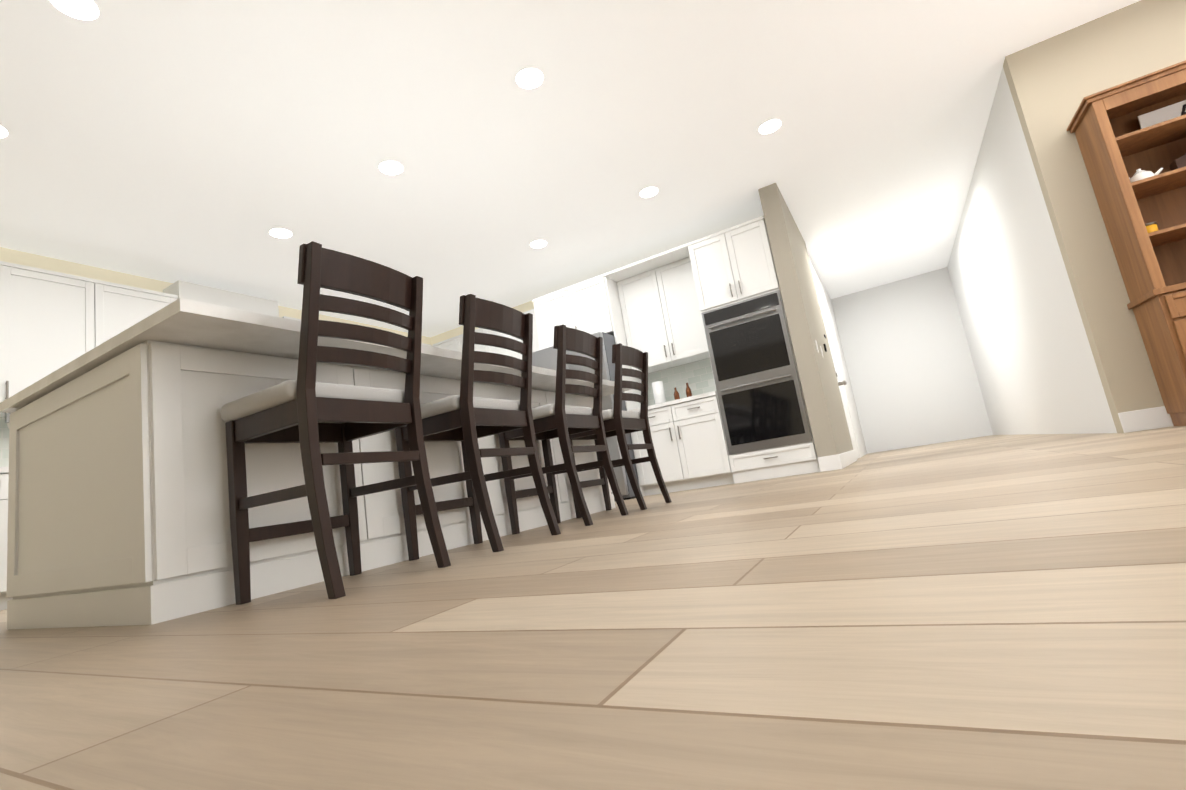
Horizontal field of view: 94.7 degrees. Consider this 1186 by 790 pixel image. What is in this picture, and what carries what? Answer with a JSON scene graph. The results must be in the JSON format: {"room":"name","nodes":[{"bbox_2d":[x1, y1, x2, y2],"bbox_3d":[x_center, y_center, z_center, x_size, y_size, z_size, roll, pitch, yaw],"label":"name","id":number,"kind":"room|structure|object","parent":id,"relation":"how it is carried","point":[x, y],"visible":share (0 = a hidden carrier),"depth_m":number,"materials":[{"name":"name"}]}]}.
{"room":"kitchen","nodes":[
{"label":"kitchen","id":0,"kind":"room"},
{"bbox_2d":[0,247,430,344],"bbox_3d":[-4.263,0.216,4.513,0.120,2.740,8.320,-14,-10,28],"label":"wall","id":1,"kind":"structure","parent":0,"point":[44,262],"depth_m":4.83,"materials":[{"name":"beige paint"}]},
{"bbox_2d":[0,417,8,466],"bbox_3d":[-3.472,0.516,5.701,0.001,0.472,5.140,-14,-10,28],"label":"backsplash","id":2,"kind":"structure","parent":1,"relation":"attached to","point":[4,445],"depth_m":4.08,"materials":[{"name":"tile"}]},
{"bbox_2d":[0,261,107,420],"bbox_3d":[-4.400,-0.412,4.038,0.340,1.100,1.126,-14,-10,28],"label":"upper cabinet","id":3,"kind":"object","parent":1,"relation":"attached to","point":[51,322],"depth_m":4.15,"materials":[{"name":"white wood"}]},
{"bbox_2d":[108,282,187,339],"bbox_3d":[-4.009,-0.360,4.733,0.340,1.100,0.707,-14,-10,28],"label":"upper cabinet","id":4,"kind":"object","parent":1,"relation":"attached to","point":[127,305],"depth_m":4.67,"materials":[{"name":"white wood"}]},
{"bbox_2d":[165,280,287,318],"bbox_3d":[-3.670,-0.611,5.472,0.340,0.817,0.993,-14,-10,28],"label":"upper cabinet","id":5,"kind":"object","parent":1,"relation":"attached to","point":[196,292],"depth_m":5.41,"materials":[{"name":"white wood"}]},
{"bbox_2d":[430,301,533,345],"bbox_3d":[-0.026,-0.067,6.866,5.080,2.740,0.120,-14,-10,28],"label":"wall","id":6,"kind":"structure","parent":0,"point":[522,308],"depth_m":7.97,"materials":[{"name":"beige paint"}]},
{"bbox_2d":[433,339,452,349],"bbox_3d":[-1.885,-0.216,7.649,0.493,1.099,0.339,-14,-10,28],"label":"upper cabinet","id":7,"kind":"object","parent":6,"relation":"attached to","point":[446,344],"depth_m":7.58,"materials":[{"name":"white wood"}]},
{"bbox_2d":[449,329,480,351],"bbox_3d":[-1.508,-0.309,7.444,0.616,1.099,0.339,-14,-10,28],"label":"upper cabinet","id":8,"kind":"object","parent":6,"relation":"attached to","point":[457,340],"depth_m":7.46,"materials":[{"name":"white wood"}]},
{"bbox_2d":[477,309,536,359],"bbox_3d":[-0.889,-0.462,7.108,1.058,1.099,0.339,-14,-10,28],"label":"upper cabinet","id":9,"kind":"object","parent":6,"relation":"attached to","point":[484,348],"depth_m":7.06,"materials":[{"name":"white wood"}]},
{"bbox_2d":[533,273,624,350],"bbox_3d":[-0.099,-0.903,6.535,0.960,0.666,0.620,-14,-10,28],"label":"range hood","id":10,"kind":"object","parent":6,"relation":"attached to","point":[590,306],"depth_m":6.22,"materials":[{"name":"white"}]},
{"bbox_2d":[617,252,704,372],"bbox_3d":[0.852,-0.893,6.162,0.973,1.099,0.339,-14,-10,28],"label":"upper cabinet","id":11,"kind":"object","parent":6,"relation":"attached to","point":[659,318],"depth_m":6.02,"materials":[{"name":"white wood"}]},
{"bbox_2d":[648,358,715,405],"bbox_3d":[-0.039,0.152,6.786,5.040,0.472,0.001,-14,-10,28],"label":"backsplash","id":12,"kind":"structure","parent":6,"relation":"attached to","point":[697,377],"depth_m":6.20,"materials":[{"name":"tile"}]},
{"bbox_2d":[0,0,1139,336],"bbox_3d":[0.590,-1.999,4.412,9.490,0.050,12.600,-14,-10,28],"label":"ceiling","id":13,"kind":"structure","parent":0,"point":[208,142],"depth_m":3.87,"materials":[{"name":"white paint"}]},
{"bbox_2d":[0,125,7,137],"bbox_3d":[-3.486,-1.534,3.139,0.169,0.006,0.169,-13,-10,22],"label":"recessed light","id":14,"kind":"object","parent":13,"relation":"in","point":[3,132],"depth_m":3.19,"materials":[{"name":"white"}]},
{"bbox_2d":[50,0,98,19],"bbox_3d":[-2.397,-1.807,2.525,0.169,0.006,0.169,-10,-9,7],"label":"recessed light","id":15,"kind":"object","parent":13,"relation":"in","point":[80,9],"depth_m":2.54,"materials":[{"name":"white"}]},
{"bbox_2d":[269,228,291,237],"bbox_3d":[-2.698,-1.399,4.721,0.169,0.006,0.169,-12,-10,19],"label":"recessed light","id":16,"kind":"object","parent":13,"relation":"in","point":[276,232],"depth_m":4.71,"materials":[{"name":"white"}]},
{"bbox_2d":[379,161,402,174],"bbox_3d":[-1.505,-1.694,4.072,0.169,0.006,0.169,-13,-10,22],"label":"recessed light","id":17,"kind":"object","parent":13,"relation":"in","point":[387,167],"depth_m":4.07,"materials":[{"name":"white"}]},
{"bbox_2d":[516,68,542,88],"bbox_3d":[-0.396,-1.978,3.413,0.169,0.006,0.169,-12,-10,19],"label":"recessed light","id":18,"kind":"object","parent":13,"relation":"in","point":[528,78],"depth_m":3.41,"materials":[{"name":"white"}]},
{"bbox_2d":[530,240,546,247],"bbox_3d":[-0.568,-1.575,5.698,0.169,0.006,0.169,-10,-9,7],"label":"recessed light","id":19,"kind":"object","parent":13,"relation":"in","point":[538,243],"depth_m":5.69,"materials":[{"name":"white"}]},
{"bbox_2d":[640,187,657,196],"bbox_3d":[0.512,-1.859,5.009,0.169,0.006,0.169,-12,-10,19],"label":"recessed light","id":20,"kind":"object","parent":13,"relation":"in","point":[649,191],"depth_m":5.00,"materials":[{"name":"white"}]},
{"bbox_2d":[759,119,780,133],"bbox_3d":[1.393,-2.114,4.303,0.169,0.006,0.169,-12,-10,19],"label":"recessed light","id":21,"kind":"object","parent":13,"relation":"in","point":[769,126],"depth_m":4.30,"materials":[{"name":"white"}]},
{"bbox_2d":[0,426,1185,789],"bbox_3d":[1.020,0.722,3.965,9.490,0.050,12.600,-14,-10,28],"label":"floor","id":22,"kind":"structure","parent":0,"point":[996,612],"depth_m":0.66,"materials":[{"name":"brown wood"}]},
{"bbox_2d":[0,469,12,609],"bbox_3d":[-4.180,0.991,3.485,0.637,0.876,0.600,-14,-10,28],"label":"base cabinet","id":23,"kind":"object","parent":22,"relation":"on","point":[4,473],"depth_m":3.54,"materials":[{"name":"white wood"}]},
{"bbox_2d":[4,338,615,629],"bbox_3d":[-1.132,0.471,3.251,1.190,0.875,3.016,-14,-10,28],"label":"kitchen island","id":24,"kind":"object","parent":22,"relation":"on","point":[118,504],"depth_m":1.93,"materials":[{"name":"white wood"}]},
{"bbox_2d":[0,298,631,412],"bbox_3d":[-1.089,-0.003,3.263,1.490,0.040,3.060,-14,-10,28],"label":"island countertop","id":25,"kind":"structure","parent":24,"relation":"on","point":[183,320],"depth_m":1.89,"materials":[{"name":"white stone"}]},
{"bbox_2d":[221,241,450,604],"bbox_3d":[-0.909,0.116,1.928,0.544,1.072,0.484,-14,-10,28],"label":"stool","id":26,"kind":"object","parent":22,"relation":"on","point":[307,412],"visible":1,"depth_m":1.82,"materials":[{"name":"brown wood"}]},
{"bbox_2d":[395,294,560,560],"bbox_3d":[-0.559,0.163,2.550,0.544,1.072,0.484,-14,-10,28],"label":"stool","id":27,"kind":"object","parent":22,"relation":"on","point":[466,418],"visible":1,"depth_m":2.43,"materials":[{"name":"brown wood"}]},
{"bbox_2d":[498,324,627,534],"bbox_3d":[-0.203,0.211,3.185,0.544,1.072,0.484,-14,-10,28],"label":"stool","id":28,"kind":"object","parent":22,"relation":"on","point":[560,419],"visible":0.92,"depth_m":3.07,"materials":[{"name":"brown wood"}]},
{"bbox_2d":[532,332,639,500],"bbox_3d":[0.000,0.316,6.162,0.952,1.760,0.954,-14,-10,28],"label":"fridge","id":29,"kind":"object","parent":22,"relation":"on","point":[545,358],"visible":0.1,"depth_m":5.74,"materials":[{"name":"silver metal"}]},
{"bbox_2d":[569,343,671,517],"bbox_3d":[0.135,0.257,3.785,0.544,1.072,0.484,-14,-10,28],"label":"stool","id":30,"kind":"object","parent":22,"relation":"on","point":[619,423],"visible":0.75,"depth_m":3.69,"materials":[{"name":"brown wood"}]},
{"bbox_2d":[631,396,732,495],"bbox_3d":[1.012,0.550,5.801,0.973,0.875,0.620,-14,-10,28],"label":"base cabinet","id":31,"kind":"object","parent":22,"relation":"on","point":[689,448],"depth_m":5.51,"materials":[{"name":"white wood"}]},
{"bbox_2d":[629,392,712,411],"bbox_3d":[0.939,0.103,5.869,0.973,0.040,0.632,-14,-10,28],"label":"countertop","id":32,"kind":"structure","parent":31,"relation":"on","point":[682,401],"depth_m":5.56,"materials":[{"name":"white stone"}]},
{"bbox_2d":[652,381,665,403],"bbox_3d":[0.737,0.000,6.076,0.120,0.289,0.120,-14,-10,28],"label":"paper towel","id":33,"kind":"object","parent":32,"relation":"on","point":[658,392],"visible":0.67,"depth_m":6.03,"materials":[{"name":"white paper"}]},
{"bbox_2d":[674,387,679,399],"bbox_3d":[0.900,0.003,5.881,0.058,0.170,0.058,-11,-9,13],"label":"decorative bottle","id":34,"kind":"object","parent":32,"relation":"on","point":[676,395],"depth_m":5.86,"materials":[{"name":"brown glass"}]},
{"bbox_2d":[686,383,691,396],"bbox_3d":[1.030,-0.033,5.879,0.058,0.200,0.058,-11,-9,13],"label":"decorative bottle","id":35,"kind":"object","parent":32,"relation":"on","point":[688,393],"depth_m":5.86,"materials":[{"name":"brown glass"}]},
{"bbox_2d":[685,216,819,483],"bbox_3d":[1.643,-0.418,5.515,0.785,2.476,0.628,-14,-10,28],"label":"tall cabinet","id":36,"kind":"object","parent":22,"relation":"on","point":[716,299],"depth_m":5.23,"materials":[{"name":"white wood"}]},
{"bbox_2d":[1066,60,1185,425],"bbox_3d":[3.798,-0.946,3.074,1.230,2.060,0.438,-14,-10,28],"label":"hutch","id":37,"kind":"object","parent":22,"relation":"on","point":[1118,146],"visible":1,"depth_m":3.34,"materials":[{"name":"brown wood"}]},
{"bbox_2d":[1129,168,1162,182],"bbox_3d":[3.393,-1.343,3.369,0.190,0.120,0.120,-14,-10,28],"label":"teapot","id":38,"kind":"object","parent":37,"relation":"on","point":[1139,174],"visible":0.42,"depth_m":3.33,"materials":[{"name":"white ceramic"}]},
{"bbox_2d":[1145,221,1157,232],"bbox_3d":[3.404,-1.001,3.337,0.074,0.090,0.074,-14,-10,28],"label":"candle","id":39,"kind":"object","parent":37,"relation":"on","point":[1151,227],"visible":0.44,"depth_m":3.31,"materials":[{"name":"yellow wax"}]},
{"bbox_2d":[1138,100,1185,128],"bbox_3d":[3.782,-1.755,3.305,0.700,0.184,0.037,-14,-10,28],"label":"family sign","id":40,"kind":"object","parent":37,"relation":"attached to","point":[1166,113],"visible":0.46,"depth_m":3.42,"materials":[{"name":"white"}]},
{"bbox_2d":[1181,104,1185,115],"bbox_3d":[3.798,-1.749,3.289,0.412,0.155,0.002,-14,-2,28],"label":"family sign","id":41,"kind":"object","parent":40,"relation":"attached to","point":[1183,112],"visible":0.44,"depth_m":3.37,"materials":[{"name":"black"}]},
{"bbox_2d":[1169,153,1185,170],"bbox_3d":[3.661,-1.479,3.215,0.420,0.255,0.104,-14,-10,28],"label":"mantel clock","id":42,"kind":"object","parent":37,"relation":"on","point":[1180,162],"visible":0.61,"depth_m":3.26,"materials":[{"name":"brown wood"}]},
{"bbox_2d":[758,183,866,458],"bbox_3d":[3.115,-0.505,7.220,0.170,2.740,5.050,-14,-10,28],"label":"wall","id":43,"kind":"structure","parent":0,"point":[823,400],"depth_m":5.18,"materials":[{"name":"beige paint"}]},
{"bbox_2d":[815,334,826,357],"bbox_3d":[2.421,-0.549,5.760,0.020,0.370,1.275,-14,-10,28],"label":"switch plates","id":44,"kind":"object","parent":43,"relation":"attached to","point":[825,348],"visible":1,"depth_m":5.53,"materials":[{"name":"white plastic"}]},
{"bbox_2d":[817,293,860,457],"bbox_3d":[3.212,-0.243,7.037,0.114,2.140,1.040,-14,-10,28],"label":"door frame","id":45,"kind":"structure","parent":43,"relation":"attached to","point":[841,383],"depth_m":7.09,"materials":[{"name":"white wood"}]},
{"bbox_2d":[834,450,856,469],"bbox_3d":[2.601,0.644,5.575,0.036,0.130,1.865,-14,-10,28],"label":"baseboard","id":46,"kind":"structure","parent":43,"relation":"attached to","point":[842,460],"depth_m":5.10,"materials":[{"name":"white wood"}]},
{"bbox_2d":[831,267,992,453],"bbox_3d":[5.173,-0.532,9.037,2.020,2.740,0.120,-14,-10,28],"label":"wall","id":47,"kind":"structure","parent":0,"point":[914,381],"depth_m":8.95,"materials":[{"name":"white paint"}]},
{"bbox_2d":[947,67,1116,434],"bbox_3d":[4.620,-0.918,6.159,0.120,2.740,5.480,-14,-10,28],"label":"wall","id":48,"kind":"structure","parent":0,"point":[1031,353],"depth_m":4.91,"materials":[{"name":"white paint"}]},
{"bbox_2d":[1003,0,1185,432],"bbox_3d":[4.173,-1.330,3.221,2.270,2.740,0.120,-14,-10,28],"label":"wall","id":49,"kind":"structure","parent":0,"point":[1054,81],"depth_m":3.64,"materials":[{"name":"beige paint"}]},
{"bbox_2d":[1118,406,1172,432],"bbox_3d":[4.328,-0.059,2.958,2.239,0.130,0.019,-14,-10,28],"label":"baseboard","id":50,"kind":"structure","parent":49,"relation":"attached to","point":[1146,419],"depth_m":3.42,"materials":[{"name":"white wood"}]}
]}

